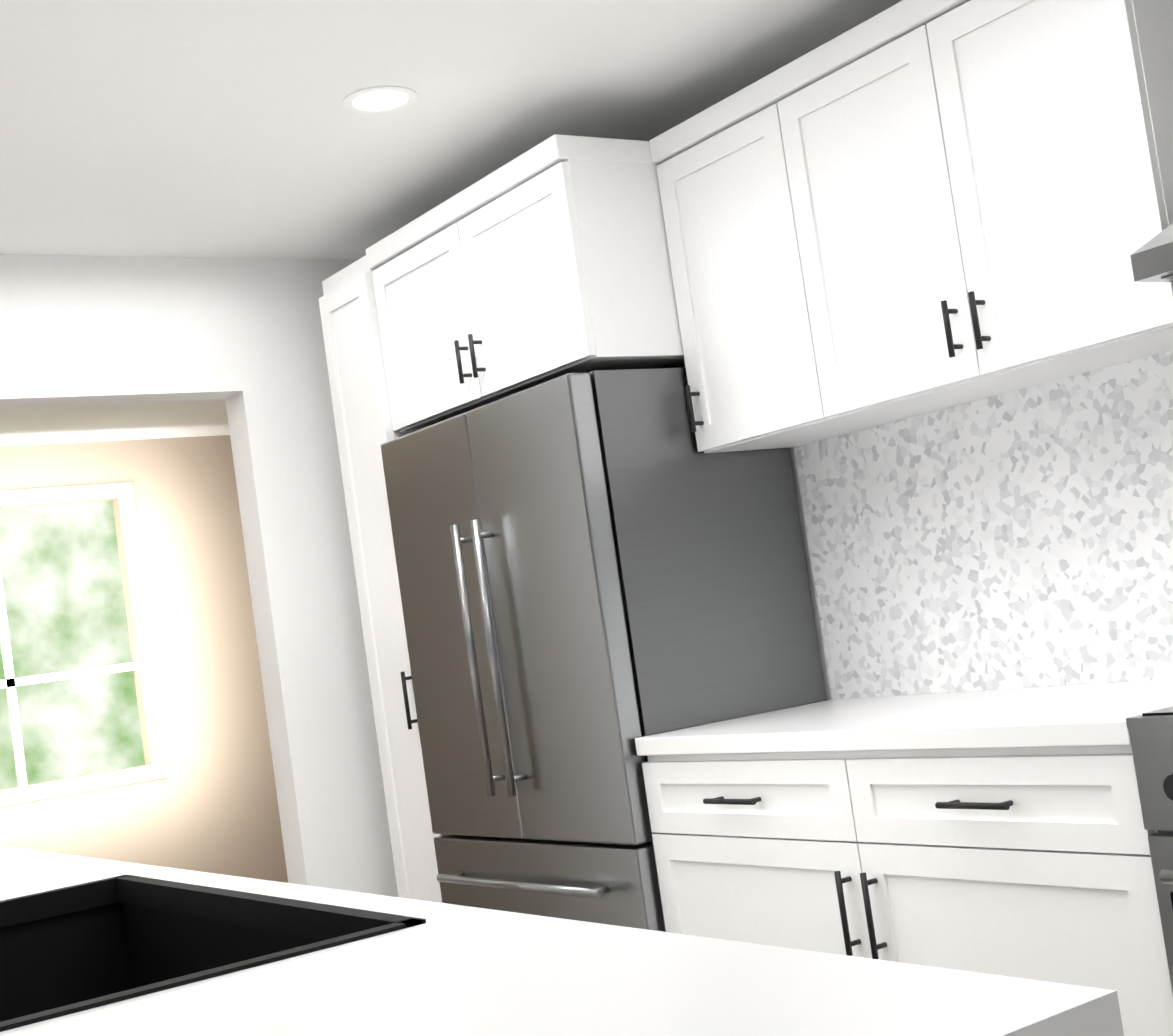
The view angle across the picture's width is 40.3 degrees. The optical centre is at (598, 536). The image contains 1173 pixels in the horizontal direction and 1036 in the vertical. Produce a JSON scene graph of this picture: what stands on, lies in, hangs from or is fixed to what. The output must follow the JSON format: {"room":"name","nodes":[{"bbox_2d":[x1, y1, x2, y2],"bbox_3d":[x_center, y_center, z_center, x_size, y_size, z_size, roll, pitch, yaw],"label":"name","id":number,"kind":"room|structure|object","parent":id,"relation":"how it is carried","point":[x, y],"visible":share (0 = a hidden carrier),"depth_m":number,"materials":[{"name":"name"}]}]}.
{"room":"kitchen","nodes":[
{"label":"kitchen","id":0,"kind":"room"},
{"bbox_2d":[0,435,287,882],"bbox_3d":[-3.019,0.806,7.559,5.200,2.440,0.140,-6,-4,-35],"label":"wall","id":1,"kind":"structure","parent":0,"point":[209,804],"depth_m":8.13,"materials":[{"name":"beige paint"}]},
{"bbox_2d":[0,483,168,805],"bbox_3d":[-2.850,0.531,7.688,1.370,1.490,0.130,-6,-4,-35],"label":"dining room window","id":2,"kind":"structure","parent":1,"relation":"in","point":[68,704],"depth_m":7.91,"materials":[{"name":"white"}]},
{"bbox_2d":[0,254,397,896],"bbox_3d":[-1.772,0.451,4.285,3.720,2.440,0.140,-6,-4,-35],"label":"wall","id":3,"kind":"structure","parent":0,"point":[242,338],"depth_m":4.82,"materials":[{"name":"white paint"}]},
{"bbox_2d":[0,0,901,446],"bbox_3d":[-1.790,-0.907,2.703,11.500,0.080,10.200,-6,-4,-35],"label":"ceiling","id":4,"kind":"structure","parent":0,"point":[192,128],"depth_m":3.69,"materials":[{"name":"white paint"}]},
{"bbox_2d":[343,85,416,113],"bbox_3d":[-0.499,-0.996,3.646,0.170,0.006,0.170,-6,-4,-35],"label":"recessed light","id":5,"kind":"object","parent":4,"relation":"in","point":[382,99],"visible":1,"depth_m":3.63,"materials":[{"name":"white plastic"}]},
{"bbox_2d":[789,447,831,699],"bbox_3d":[1.497,-0.100,2.696,0.138,2.440,6.280,-6,-4,-35],"label":"wall","id":6,"kind":"structure","parent":0,"point":[810,574],"depth_m":3.98,"materials":[{"name":"white paint"}]},
{"bbox_2d":[366,134,685,432],"bbox_3d":[-0.113,-0.629,4.215,0.614,0.522,0.980,-6,-4,-35],"label":"upper cabinet","id":7,"kind":"object","parent":6,"relation":"attached to","point":[548,259],"visible":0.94,"depth_m":3.84,"materials":[{"name":"white wood"}]},
{"bbox_2d":[649,88,866,452],"bbox_3d":[0.447,-0.610,3.692,0.307,0.750,0.498,-6,-4,-35],"label":"upper cabinet","id":8,"kind":"object","parent":6,"relation":"attached to","point":[739,396],"depth_m":3.67,"materials":[{"name":"white wood"}]},
{"bbox_2d":[745,0,1172,431],"bbox_3d":[0.789,-0.685,3.198,0.307,0.750,0.940,-6,-4,-35],"label":"upper cabinet","id":9,"kind":"object","parent":6,"relation":"attached to","point":[903,209],"depth_m":3.07,"materials":[{"name":"white wood"}]},
{"bbox_2d":[794,350,1172,699],"bbox_3d":[1.819,-0.556,2.041,0.012,1.420,4.728,-6,-4,-35],"label":"backsplash","id":10,"kind":"structure","parent":6,"relation":"attached to","point":[1020,538],"depth_m":3.45,"materials":[{"name":"tile"}]},
{"bbox_2d":[1130,223,1172,281],"bbox_3d":[1.213,-0.886,2.474,0.417,0.823,0.758,-6,-4,-35],"label":"steel range hood","id":11,"kind":"object","parent":6,"relation":"attached to","point":[1152,260],"visible":1,"depth_m":2.62,"materials":[{"name":"silver metal"}]},
{"bbox_3d":[-1.437,1.575,2.569,11.500,0.060,10.200,-6,-4,-35],"label":"floor","id":12,"kind":"structure","parent":0,"visible":0},
{"bbox_2d":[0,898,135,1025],"bbox_3d":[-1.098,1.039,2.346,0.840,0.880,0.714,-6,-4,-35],"label":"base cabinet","id":13,"kind":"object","parent":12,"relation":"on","point":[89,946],"depth_m":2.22,"materials":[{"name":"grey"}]},
{"bbox_2d":[0,846,1123,1035],"bbox_3d":[-0.838,0.513,1.907,0.848,0.040,2.880,-6,-4,-35],"label":"countertop","id":14,"kind":"structure","parent":13,"relation":"on","point":[417,967],"depth_m":1.24,"materials":[{"name":"white stone"}]},
{"bbox_2d":[0,874,452,1035],"bbox_3d":[-0.648,0.573,1.760,0.588,0.236,0.908,-6,-4,-35],"label":"sink","id":15,"kind":"object","parent":14,"relation":"in","point":[70,951],"depth_m":2.16,"materials":[{"name":"black stone"}]},
{"bbox_2d":[319,255,445,902],"bbox_3d":[-0.358,0.343,4.687,0.633,2.300,0.308,-6,-4,-35],"label":"pantry cabinet","id":16,"kind":"object","parent":12,"relation":"on","point":[356,369],"visible":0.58,"depth_m":4.56,"materials":[{"name":"white wood"}]},
{"bbox_2d":[380,368,826,931],"bbox_3d":[0.021,0.531,4.122,0.686,1.760,0.950,-6,-4,-35],"label":"fridge","id":17,"kind":"object","parent":12,"relation":"on","point":[600,572],"visible":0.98,"depth_m":3.81,"materials":[{"name":"grey metal"}]},
{"bbox_2d":[637,743,842,954],"bbox_3d":[0.601,0.857,3.439,0.596,0.880,0.719,-6,-4,-35],"label":"base cabinet","id":18,"kind":"object","parent":12,"relation":"on","point":[740,844],"depth_m":3.32,"materials":[{"name":"white wood"}]},
{"bbox_2d":[811,735,1172,1035],"bbox_3d":[0.942,0.781,2.945,0.596,0.880,0.719,-6,-4,-35],"label":"base cabinet","id":19,"kind":"object","parent":12,"relation":"on","point":[1003,832],"depth_m":2.75,"materials":[{"name":"white wood"}]},
{"bbox_2d":[635,679,1172,750],"bbox_3d":[0.703,0.365,3.214,0.606,0.040,1.324,-6,-4,-35],"label":"countertop","id":20,"kind":"structure","parent":19,"relation":"on","point":[1085,711],"depth_m":3.08,"materials":[{"name":"white stone"}]},
{"bbox_2d":[1126,706,1172,992],"bbox_3d":[1.311,0.548,2.323,0.673,1.170,0.762,-6,-4,-35],"label":"range","id":21,"kind":"object","parent":12,"relation":"on","point":[1151,735],"visible":0.98,"depth_m":2.46,"materials":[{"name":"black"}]}
]}

